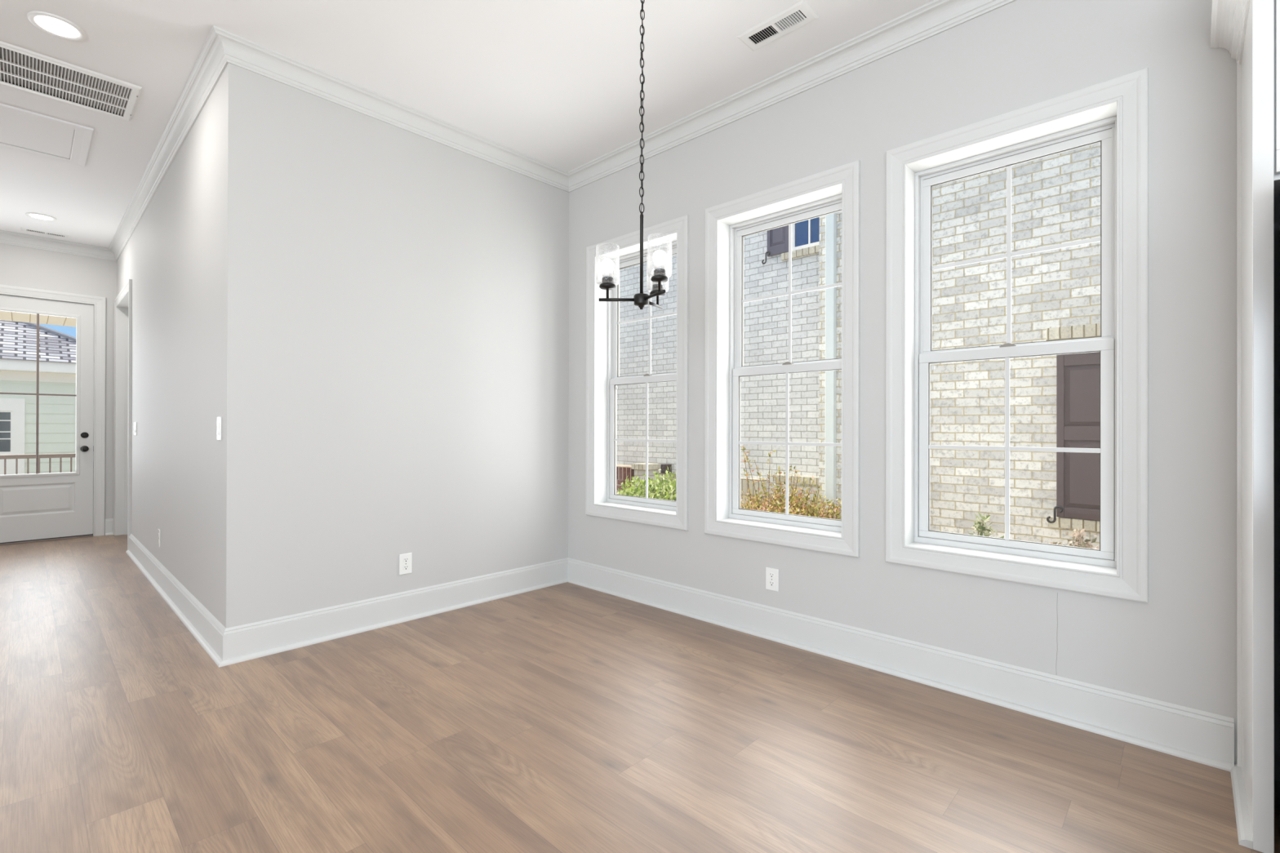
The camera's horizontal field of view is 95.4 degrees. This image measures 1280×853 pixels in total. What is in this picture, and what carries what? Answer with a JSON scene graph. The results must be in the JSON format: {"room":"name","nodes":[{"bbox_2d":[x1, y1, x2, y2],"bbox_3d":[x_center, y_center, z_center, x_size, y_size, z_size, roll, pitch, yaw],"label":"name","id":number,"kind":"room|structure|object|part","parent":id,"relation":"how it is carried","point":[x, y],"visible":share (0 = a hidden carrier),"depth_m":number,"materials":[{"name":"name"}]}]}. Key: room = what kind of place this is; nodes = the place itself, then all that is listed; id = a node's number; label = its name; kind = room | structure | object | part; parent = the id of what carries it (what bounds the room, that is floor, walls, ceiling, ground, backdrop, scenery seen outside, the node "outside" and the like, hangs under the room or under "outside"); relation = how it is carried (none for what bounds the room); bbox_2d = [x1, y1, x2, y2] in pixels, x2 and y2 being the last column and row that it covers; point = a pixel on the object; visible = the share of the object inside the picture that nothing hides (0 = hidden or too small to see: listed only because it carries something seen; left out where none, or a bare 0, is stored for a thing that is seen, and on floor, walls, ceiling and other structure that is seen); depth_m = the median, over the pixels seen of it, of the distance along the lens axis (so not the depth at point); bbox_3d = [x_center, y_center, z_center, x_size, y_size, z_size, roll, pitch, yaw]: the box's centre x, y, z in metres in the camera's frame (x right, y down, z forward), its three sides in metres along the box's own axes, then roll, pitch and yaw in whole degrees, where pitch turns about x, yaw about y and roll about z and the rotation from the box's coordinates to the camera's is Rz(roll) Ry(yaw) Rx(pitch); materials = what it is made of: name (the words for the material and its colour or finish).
{"room":"empty dining room","nodes":[
{"label":"empty dining room","id":0,"kind":"room"},
{"bbox_2d":[0,243,116,523],"bbox_3d":[-7.377,-0.376,4.701,0.140,3.100,4.930,0,0,43],"label":"wall","id":1,"kind":"structure","parent":0,"point":[20,266],"depth_m":6.15,"materials":[{"name":"grey paint"}]},
{"bbox_2d":[0,284,106,545],"bbox_3d":[-6.156,-0.113,5.950,0.198,2.566,1.016,0,0,43],"label":"door","id":2,"kind":"structure","parent":1,"relation":"in","point":[37,507],"depth_m":6.11,"materials":[{"name":"white paint"}]},
{"bbox_3d":[-5.869,0.236,6.157,0.066,0.064,0.064,0,0,43],"label":"knob","id":3,"kind":"part","parent":2,"relation":"part of","materials":[{"name":"black metal"}]},
{"bbox_2d":[0,230,115,261],"bbox_3d":[-7.295,-1.870,4.631,0.076,0.112,4.690,0,0,43],"label":"crown molding","id":4,"kind":"structure","parent":1,"relation":"attached to","point":[6,237],"depth_m":5.99,"materials":[{"name":"white paint"}]},
{"bbox_2d":[104,518,113,535],"bbox_3d":[-5.735,1.086,6.309,0.036,0.173,0.088,0,0,43],"label":"baseboard","id":5,"kind":"structure","parent":1,"relation":"attached to","point":[108,525],"depth_m":6.30,"materials":[{"name":"white paint"}]},
{"bbox_2d":[116,73,222,622],"bbox_3d":[-3.919,-0.367,4.741,5.030,3.100,0.120,0,0,43],"label":"wall","id":6,"kind":"structure","parent":0,"point":[172,258],"depth_m":3.70,"materials":[{"name":"grey paint"}]},
{"bbox_2d":[113,279,132,550],"bbox_3d":[-5.192,-0.103,5.927,1.291,2.550,0.144,0,0,43],"label":"door","id":7,"kind":"structure","parent":6,"relation":"in","point":[123,301],"depth_m":6.28,"materials":[{"name":"white paint"}]},
{"bbox_2d":[133,422,137,435],"bbox_3d":[-4.543,0.020,5.238,0.171,0.120,0.013,0,0,43],"label":"light switch","id":8,"kind":"object","parent":6,"relation":"attached to","point":[135,430],"visible":1,"depth_m":5.19,"materials":[{"name":"white plastic"}]},
{"bbox_2d":[157,528,160,546],"bbox_3d":[-3.548,0.822,4.296,0.079,0.124,0.009,0,0,43],"label":"wall outlet","id":9,"kind":"object","parent":6,"relation":"attached to","point":[158,530],"visible":1,"depth_m":4.28,"materials":[{"name":"white plastic"}]},
{"bbox_2d":[108,26,228,261],"bbox_3d":[-3.875,-1.862,4.572,5.126,0.112,0.076,0,0,43],"label":"crown molding","id":10,"kind":"structure","parent":6,"relation":"attached to","point":[211,62],"depth_m":3.66,"materials":[{"name":"white paint"}]},
{"bbox_2d":[125,533,226,666],"bbox_3d":[-3.403,1.086,4.138,3.764,0.173,0.036,0,0,43],"label":"baseboard","id":11,"kind":"structure","parent":6,"relation":"attached to","point":[207,630],"depth_m":3.57,"materials":[{"name":"white paint"}]},
{"bbox_2d":[216,417,222,440],"bbox_3d":[-2.157,0.011,2.981,0.079,0.120,0.013,0,0,43],"label":"light switch","id":12,"kind":"object","parent":6,"relation":"attached to","point":[219,433],"visible":1,"depth_m":2.97,"materials":[{"name":"white plastic"}]},
{"bbox_2d":[220,62,568,628],"bbox_3d":[-1.255,-0.363,3.811,0.120,3.100,2.430,0,0,43],"label":"wall","id":13,"kind":"structure","parent":0,"point":[395,342],"depth_m":3.42,"materials":[{"name":"grey paint"}]},
{"bbox_2d":[213,25,568,192],"bbox_3d":[-1.292,-1.858,3.628,0.076,0.112,2.256,0,0,43],"label":"crown molding","id":14,"kind":"structure","parent":13,"relation":"attached to","point":[240,51],"depth_m":3.38,"materials":[{"name":"white paint"}]},
{"bbox_2d":[218,557,568,667],"bbox_3d":[-1.300,1.089,3.650,0.036,0.173,2.216,0,0,43],"label":"baseboard","id":15,"kind":"structure","parent":13,"relation":"attached to","point":[241,643],"depth_m":3.40,"materials":[{"name":"white paint"}]},
{"bbox_2d":[399,552,412,574],"bbox_3d":[-1.423,0.834,3.539,0.009,0.124,0.079,0,0,43],"label":"wall outlet","id":16,"kind":"object","parent":13,"relation":"attached to","point":[406,559],"visible":1,"depth_m":3.54,"materials":[{"name":"white plastic"}]},
{"bbox_2d":[403,565,408,569],"bbox_3d":[-1.421,0.858,3.537,0.002,0.025,0.034,0,0,43],"label":"receptacle","id":17,"kind":"object","parent":16,"relation":"attached to","point":[405,567],"depth_m":3.54,"materials":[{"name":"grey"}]},
{"bbox_2d":[403,557,408,562],"bbox_3d":[-1.421,0.811,3.537,0.002,0.025,0.034,0,0,43],"label":"receptacle","id":18,"kind":"object","parent":16,"relation":"attached to","point":[405,559],"depth_m":3.54,"materials":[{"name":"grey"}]},
{"bbox_2d":[0,0,933,248],"bbox_3d":[-1.994,-2.022,1.152,12.880,0.200,7.320,0,0,43],"label":"ceiling","id":19,"kind":"structure","parent":0,"point":[557,83],"depth_m":3.03,"materials":[{"name":"white paint"}]},
{"bbox_2d":[25,212,56,221],"bbox_3d":[-5.470,-1.915,5.321,0.200,0.009,0.200,0,0,43],"label":"recessed light","id":20,"kind":"object","parent":19,"relation":"in","point":[36,215],"visible":1,"depth_m":5.31,"materials":[{"name":"white"}]},
{"bbox_2d":[20,226,70,238],"bbox_3d":[-5.882,-1.916,5.765,0.140,0.008,0.340,0,0,43],"label":"ceiling vent","id":21,"kind":"object","parent":19,"relation":"in","point":[23,228],"visible":1,"depth_m":5.75,"materials":[{"name":"white metal"}]},
{"bbox_2d":[0,102,93,167],"bbox_3d":[-3.987,-1.913,3.821,0.775,0.014,0.540,0,0,43],"label":"attic hatch","id":22,"kind":"object","parent":19,"relation":"attached to","point":[23,131],"visible":1,"depth_m":3.83,"materials":[{"name":"white paint"}]},
{"bbox_3d":[-3.985,-1.917,3.819,0.597,0.006,0.368,0,0,43],"label":"panel","id":23,"kind":"part","parent":22,"relation":"part of","materials":[{"name":"white paint"}]},
{"bbox_2d":[26,10,85,40],"bbox_3d":[-2.791,-1.915,2.790,0.200,0.009,0.200,0,0,43],"label":"recessed light","id":24,"kind":"object","parent":19,"relation":"in","point":[55,25],"visible":1,"depth_m":2.78,"materials":[{"name":"white plastic"}]},
{"bbox_2d":[0,40,142,120],"bbox_3d":[-3.266,-1.912,3.183,0.510,0.016,0.782,0,0,43],"label":"ceiling vent","id":25,"kind":"object","parent":19,"relation":"in","point":[20,68],"visible":1,"depth_m":3.24,"materials":[{"name":"white metal"}]},
{"bbox_2d":[595,0,671,309],"bbox_3d":[0.034,-1.201,2.436,0.335,1.425,0.332,0,0,43],"label":"chandelier","id":26,"kind":"object","parent":19,"relation":"hanging from","point":[641,300],"visible":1,"depth_m":2.42,"materials":[{"name":"black metal"}]},
{"bbox_2d":[601,276,613,283],"bbox_3d":[-0.135,-0.607,2.432,0.047,0.026,0.047,0,0,43],"label":"socket","id":27,"kind":"object","parent":26,"relation":"attached to","point":[605,279],"depth_m":2.41,"materials":[{"name":"black metal"}]},
{"bbox_3d":[-0.135,-0.669,2.432,0.057,0.060,0.057,0,0,43],"label":"light bulb","id":28,"kind":"part","parent":26,"relation":"part of","materials":[{"name":"white glass"}]},
{"bbox_3d":[-0.135,-0.673,2.432,0.097,0.157,0.097,0,0,43],"label":"lamp shade","id":29,"kind":"part","parent":26,"relation":"part of","materials":[{"name":"clear glass"}]},
{"bbox_3d":[-0.097,-0.529,2.431,0.150,0.014,0.014,0,0,0],"label":"arm","id":30,"kind":"part","parent":26,"relation":"part of","materials":[{"name":"black metal"}]},
{"bbox_3d":[0.007,-0.717,2.432,0.016,0.357,0.016,0,0,43],"label":"stem rod","id":31,"kind":"part","parent":26,"relation":"part of","materials":[{"name":"black metal"}]},
{"bbox_3d":[0.009,-1.389,2.433,0.010,0.990,0.010,0,0,43],"label":"lamp cord","id":32,"kind":"part","parent":26,"relation":"part of","materials":[{"name":"black metal"}]},
{"bbox_3d":[0.058,-0.529,2.342,0.014,0.014,0.150,0,0,-30],"label":"arm","id":33,"kind":"part","parent":26,"relation":"part of","materials":[{"name":"black metal"}]},
{"bbox_3d":[0.058,-0.529,2.521,0.014,0.014,0.150,0,0,30],"label":"arm","id":34,"kind":"part","parent":26,"relation":"part of","materials":[{"name":"black metal"}]},
{"bbox_2d":[652,284,662,290],"bbox_3d":[0.078,-0.606,2.554,0.047,0.026,0.047,0,0,43],"label":"socket","id":35,"kind":"object","parent":26,"relation":"attached to","point":[655,287],"depth_m":2.54,"materials":[{"name":"black metal"}]},
{"bbox_3d":[0.078,-0.672,2.555,0.097,0.157,0.097,0,0,43],"label":"lamp shade","id":36,"kind":"part","parent":26,"relation":"part of","materials":[{"name":"clear glass"}]},
{"bbox_2d":[653,268,665,275],"bbox_3d":[0.078,-0.607,2.308,0.047,0.026,0.047,0,0,43],"label":"socket","id":37,"kind":"object","parent":26,"relation":"attached to","point":[657,272],"depth_m":2.29,"materials":[{"name":"black metal"}]},
{"bbox_3d":[0.078,-0.669,2.309,0.057,0.060,0.057,0,0,43],"label":"light bulb","id":38,"kind":"part","parent":26,"relation":"part of","materials":[{"name":"white glass"}]},
{"bbox_3d":[0.078,-0.673,2.309,0.097,0.157,0.097,0,0,43],"label":"lamp shade","id":39,"kind":"part","parent":26,"relation":"part of","materials":[{"name":"clear glass"}]},
{"bbox_2d":[736,0,818,50],"bbox_3d":[0.654,-1.907,2.785,0.356,0.009,0.152,0,0,43],"label":"ceiling vent","id":40,"kind":"object","parent":19,"relation":"in","point":[799,14],"visible":1,"depth_m":2.77,"materials":[{"name":"white metal"}]},
{"bbox_2d":[0,534,1279,852],"bbox_3d":[-2.069,1.168,1.174,12.620,0.001,6.870,0,0,43],"label":"floor","id":41,"kind":"structure","parent":0,"point":[564,717],"depth_m":2.14,"materials":[{"name":"brown wood"}]},
{"bbox_2d":[1209,0,1279,852],"bbox_3d":[2.209,-0.191,1.455,1.111,2.740,0.590,0,0,43],"label":"tall cabinet","id":42,"kind":"object","parent":41,"relation":"on","point":[1249,29],"visible":0.99,"depth_m":1.62,"materials":[{"name":"white paint"}]},
{"bbox_3d":[2.196,-1.296,1.472,1.071,0.114,0.590,0,0,43],"label":"crown moulding","id":43,"kind":"part","parent":42,"relation":"part of","materials":[{"name":"white paint"}]},
{"bbox_3d":[1.872,1.168,1.817,0.027,0.022,0.511,0,0,43],"label":"shoe moulding","id":44,"kind":"part","parent":42,"relation":"part of","materials":[{"name":"white paint"}]},
{"bbox_3d":[1.901,-0.191,1.798,0.041,2.740,0.514,0,0,43],"label":"panel","id":45,"kind":"part","parent":42,"relation":"part of","materials":[{"name":"white paint"}]},
{"bbox_3d":[1.922,-0.967,1.441,0.472,0.540,0.019,0,0,43],"label":"cabinet door","id":46,"kind":"part","parent":42,"relation":"part of","materials":[{"name":"white paint"}]},
{"bbox_2d":[1274,193,1279,831],"bbox_3d":[2.079,0.258,1.267,0.916,1.840,0.980,0,0,43],"label":"refrigerator","id":47,"kind":"object","parent":41,"relation":"on","point":[1277,208],"visible":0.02,"depth_m":1.68,"materials":[{"name":"black"}]},
{"bbox_2d":[568,0,1236,764],"bbox_3d":[2.272,-0.360,1.944,7.770,3.100,0.206,0,0,43],"label":"wall","id":48,"kind":"structure","parent":0,"point":[1179,647],"depth_m":2.47,"materials":[{"name":"grey paint"}]},
{"bbox_2d":[585,214,688,530],"bbox_3d":[0.022,-0.338,4.055,0.955,1.981,0.226,0,0,43],"label":"window","id":49,"kind":"structure","parent":48,"relation":"in","point":[602,317],"depth_m":4.16,"materials":[{"name":"white plastic"}]},
{"bbox_3d":[0.063,-0.338,4.097,0.774,1.800,0.071,0,0,43],"label":"frame","id":50,"kind":"part","parent":49,"relation":"part of","materials":[{"name":"white plastic"}]},
{"bbox_3d":[0.052,0.090,4.086,0.740,0.888,0.028,0,0,43],"label":"sash","id":51,"kind":"part","parent":49,"relation":"part of","materials":[{"name":"white plastic"}]},
{"bbox_3d":[0.075,-0.764,4.110,0.740,0.888,0.030,0,0,43],"label":"sash","id":52,"kind":"part","parent":49,"relation":"part of","materials":[{"name":"white plastic"}]},
{"bbox_2d":[765,567,778,591],"bbox_3d":[0.736,0.852,3.245,0.079,0.124,0.009,0,0,43],"label":"wall outlet","id":53,"kind":"object","parent":48,"relation":"attached to","point":[771,574],"visible":1,"depth_m":3.24,"materials":[{"name":"white plastic"}]},
{"bbox_2d":[768,581,774,586],"bbox_3d":[0.734,0.875,3.243,0.034,0.025,0.002,0,0,43],"label":"receptacle","id":54,"kind":"object","parent":53,"relation":"attached to","point":[771,583],"depth_m":3.24,"materials":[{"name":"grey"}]},
{"bbox_2d":[768,573,774,577],"bbox_3d":[0.734,0.828,3.243,0.034,0.025,0.002,0,0,43],"label":"receptacle","id":55,"kind":"object","parent":53,"relation":"attached to","point":[771,575],"depth_m":3.24,"materials":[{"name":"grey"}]},
{"bbox_2d":[704,160,860,557],"bbox_3d":[0.816,-0.338,3.304,0.955,1.981,0.226,0,0,43],"label":"window","id":56,"kind":"structure","parent":48,"relation":"in","point":[836,189],"depth_m":3.35,"materials":[{"name":"white plastic"}]},
{"bbox_3d":[0.856,-0.338,3.347,0.774,1.800,0.071,0,0,43],"label":"frame","id":57,"kind":"part","parent":56,"relation":"part of","materials":[{"name":"white plastic"}]},
{"bbox_3d":[0.846,0.090,3.336,0.740,0.888,0.028,0,0,43],"label":"sash","id":58,"kind":"part","parent":56,"relation":"part of","materials":[{"name":"white plastic"}]},
{"bbox_3d":[0.868,-0.764,3.360,0.740,0.888,0.030,0,0,43],"label":"sash","id":59,"kind":"part","parent":56,"relation":"part of","materials":[{"name":"white plastic"}]},
{"bbox_2d":[568,0,1016,192],"bbox_3d":[2.143,-1.854,1.880,7.470,0.112,0.076,0,0,43],"label":"crown molding","id":60,"kind":"structure","parent":48,"relation":"attached to","point":[935,17],"depth_m":3.10,"materials":[{"name":"white paint"}]},
{"bbox_2d":[567,557,1234,772],"bbox_3d":[0.736,1.093,3.224,3.578,0.173,0.036,0,0,43],"label":"baseboard","id":61,"kind":"structure","parent":48,"relation":"attached to","point":[1202,737],"depth_m":2.57,"materials":[{"name":"white paint"}]},
{"bbox_2d":[885,67,1148,603],"bbox_3d":[1.605,-0.338,2.558,0.955,1.981,0.226,0,0,43],"label":"window","id":62,"kind":"structure","parent":48,"relation":"in","point":[1113,113],"depth_m":2.47,"materials":[{"name":"white paint"}]},
{"bbox_3d":[1.645,-0.338,2.601,0.774,1.800,0.071,0,0,43],"label":"frame","id":63,"kind":"part","parent":62,"relation":"part of","materials":[{"name":"white plastic"}]},
{"bbox_3d":[1.635,0.090,2.590,0.740,0.888,0.028,0,0,43],"label":"sash","id":64,"kind":"part","parent":62,"relation":"part of","materials":[{"name":"white plastic"}]},
{"bbox_3d":[1.657,-0.764,2.614,0.740,0.888,0.030,0,0,43],"label":"sash","id":65,"kind":"part","parent":62,"relation":"part of","materials":[{"name":"white plastic"}]},
{"label":"outside","id":66,"kind":"structure","parent":0,"visible":0},
{"bbox_3d":[-7.996,1.770,7.554,46.000,0.300,28.000,0,0,43],"label":"ground","id":67,"kind":"structure","parent":66,"visible":0},
{"bbox_2d":[0,320,75,475],"bbox_3d":[-15.607,-0.651,10.951,6.473,4.522,9.258,0,0,43],"label":"house","id":68,"kind":"structure","parent":67,"relation":"on","point":[18,340],"depth_m":11.16,"materials":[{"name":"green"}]},
{"bbox_3d":[-12.079,0.107,10.491,0.003,0.760,1.025,0,0,43],"label":"glass pane","id":69,"kind":"part","parent":68,"relation":"part of","materials":[{"name":"grey glass"}]},
{"bbox_3d":[-12.069,0.137,10.491,0.022,0.862,1.048,0,0,43],"label":"window sash","id":70,"kind":"part","parent":68,"relation":"part of","materials":[{"name":"white"}]},
{"bbox_2d":[616,464,634,494],"bbox_3d":[-0.278,1.116,8.819,0.695,1.050,0.300,0,0,43],"label":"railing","id":71,"kind":"object","parent":67,"relation":"on","point":[623,471],"visible":0.18,"depth_m":8.60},
{"bbox_2d":[631,462,660,493],"bbox_3d":[0.083,1.091,8.478,0.294,1.100,0.300,0,0,43],"label":"brick pier","id":72,"kind":"structure","parent":67,"relation":"on","point":[639,468],"depth_m":8.39,"materials":[{"name":"beige brick"}]},
{"bbox_2d":[617,467,675,501],"bbox_3d":[0.240,1.030,6.427,1.114,1.218,1.176,0,0,3],"label":"leafy shrub","id":73,"kind":"object","parent":67,"relation":"on","point":[661,491],"visible":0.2,"depth_m":6.34,"materials":[{"name":"green plant"}]},
{"bbox_2d":[740,445,841,519],"bbox_3d":[1.362,0.898,5.395,1.303,1.483,0.991,0,0,37],"label":"leafy shrub","id":74,"kind":"object","parent":67,"relation":"on","point":[775,505],"visible":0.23,"depth_m":5.29,"materials":[{"name":"green plant"}]},
{"bbox_2d":[616,142,1100,549],"bbox_3d":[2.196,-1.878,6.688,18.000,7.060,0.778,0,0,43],"label":"brick house","id":75,"kind":"structure","parent":67,"relation":"on","point":[1055,399],"depth_m":5.43,"materials":[{"name":"white brick"}]},
{"bbox_2d":[660,463,671,473],"bbox_3d":[0.382,0.614,8.490,0.112,0.124,0.115,0,0,43],"label":"brick block","id":76,"kind":"object","parent":75,"relation":"on","point":[664,468],"visible":0.79,"depth_m":8.45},
{"bbox_2d":[767,225,788,257],"bbox_3d":[1.734,-3.083,7.294,0.305,1.850,0.036,0,0,43],"label":"shutter","id":77,"kind":"object","parent":75,"relation":"hanging from","point":[777,238],"depth_m":7.28,"materials":[{"name":"grey paint"}]},
{"bbox_3d":[2.028,-2.110,7.015,0.706,0.080,0.055,0,0,43],"label":"rowlock sill","id":78,"kind":"part","parent":75,"relation":"part of","materials":[{"name":"beige brick"}]},
{"bbox_3d":[2.125,-3.083,6.947,0.620,1.790,0.005,0,0,43],"label":"glass pane","id":79,"kind":"part","parent":75,"relation":"part of","materials":[{"name":"blue glass"}]},
{"bbox_3d":[4.263,0.814,4.278,2.085,0.083,0.040,0,0,43],"label":"rowlock sill","id":80,"kind":"part","parent":75,"relation":"part of","materials":[{"name":"beige brick"}]},
{"bbox_2d":[1056,351,1099,520],"bbox_3d":[3.698,0.063,4.802,0.427,1.405,0.036,0,0,43],"label":"shutter","id":81,"kind":"object","parent":75,"relation":"hanging from","point":[1077,375],"depth_m":4.84,"materials":[{"name":"brown paint"}]},
{"bbox_2d":[968,511,1004,538],"bbox_3d":[2.310,1.109,4.010,0.380,1.055,0.391,0,0,8],"label":"leafy shrub","id":82,"kind":"object","parent":67,"relation":"on","point":[979,526],"visible":0.14,"depth_m":3.97,"materials":[{"name":"green plant"}]},
{"bbox_2d":[1049,528,1099,549],"bbox_3d":[2.705,1.131,3.635,0.369,1.010,0.424,0,0,7],"label":"leafy shrub","id":83,"kind":"object","parent":67,"relation":"on","point":[1079,536],"visible":0.16,"depth_m":3.61,"materials":[{"name":"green plant"}]},
{"bbox_3d":[-7.349,1.425,7.082,3.090,0.390,4.600,0,0,43],"label":"porch slab","id":84,"kind":"object","parent":67,"relation":"on","visible":0},
{"bbox_2d":[0,453,75,475],"bbox_3d":[-8.139,0.800,7.839,0.080,0.860,4.410,0,0,43],"label":"porch railing","id":85,"kind":"object","parent":84,"relation":"on","point":[60,456],"visible":0.2,"depth_m":7.85,"materials":[{"name":"brown"}]},
{"bbox_3d":[-8.142,0.402,7.837,0.060,0.053,4.400,0,0,43],"label":"rail","id":86,"kind":"part","parent":85,"relation":"part of","materials":[{"name":"brown"}]},
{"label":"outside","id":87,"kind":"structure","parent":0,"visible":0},
{"bbox_2d":[0,310,76,327],"bbox_3d":[-7.342,-1.486,7.089,3.090,0.088,4.600,0,0,43],"label":"ceiling","id":88,"kind":"structure","parent":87,"point":[4,315],"depth_m":7.81,"materials":[{"name":"white wood"}]}
]}

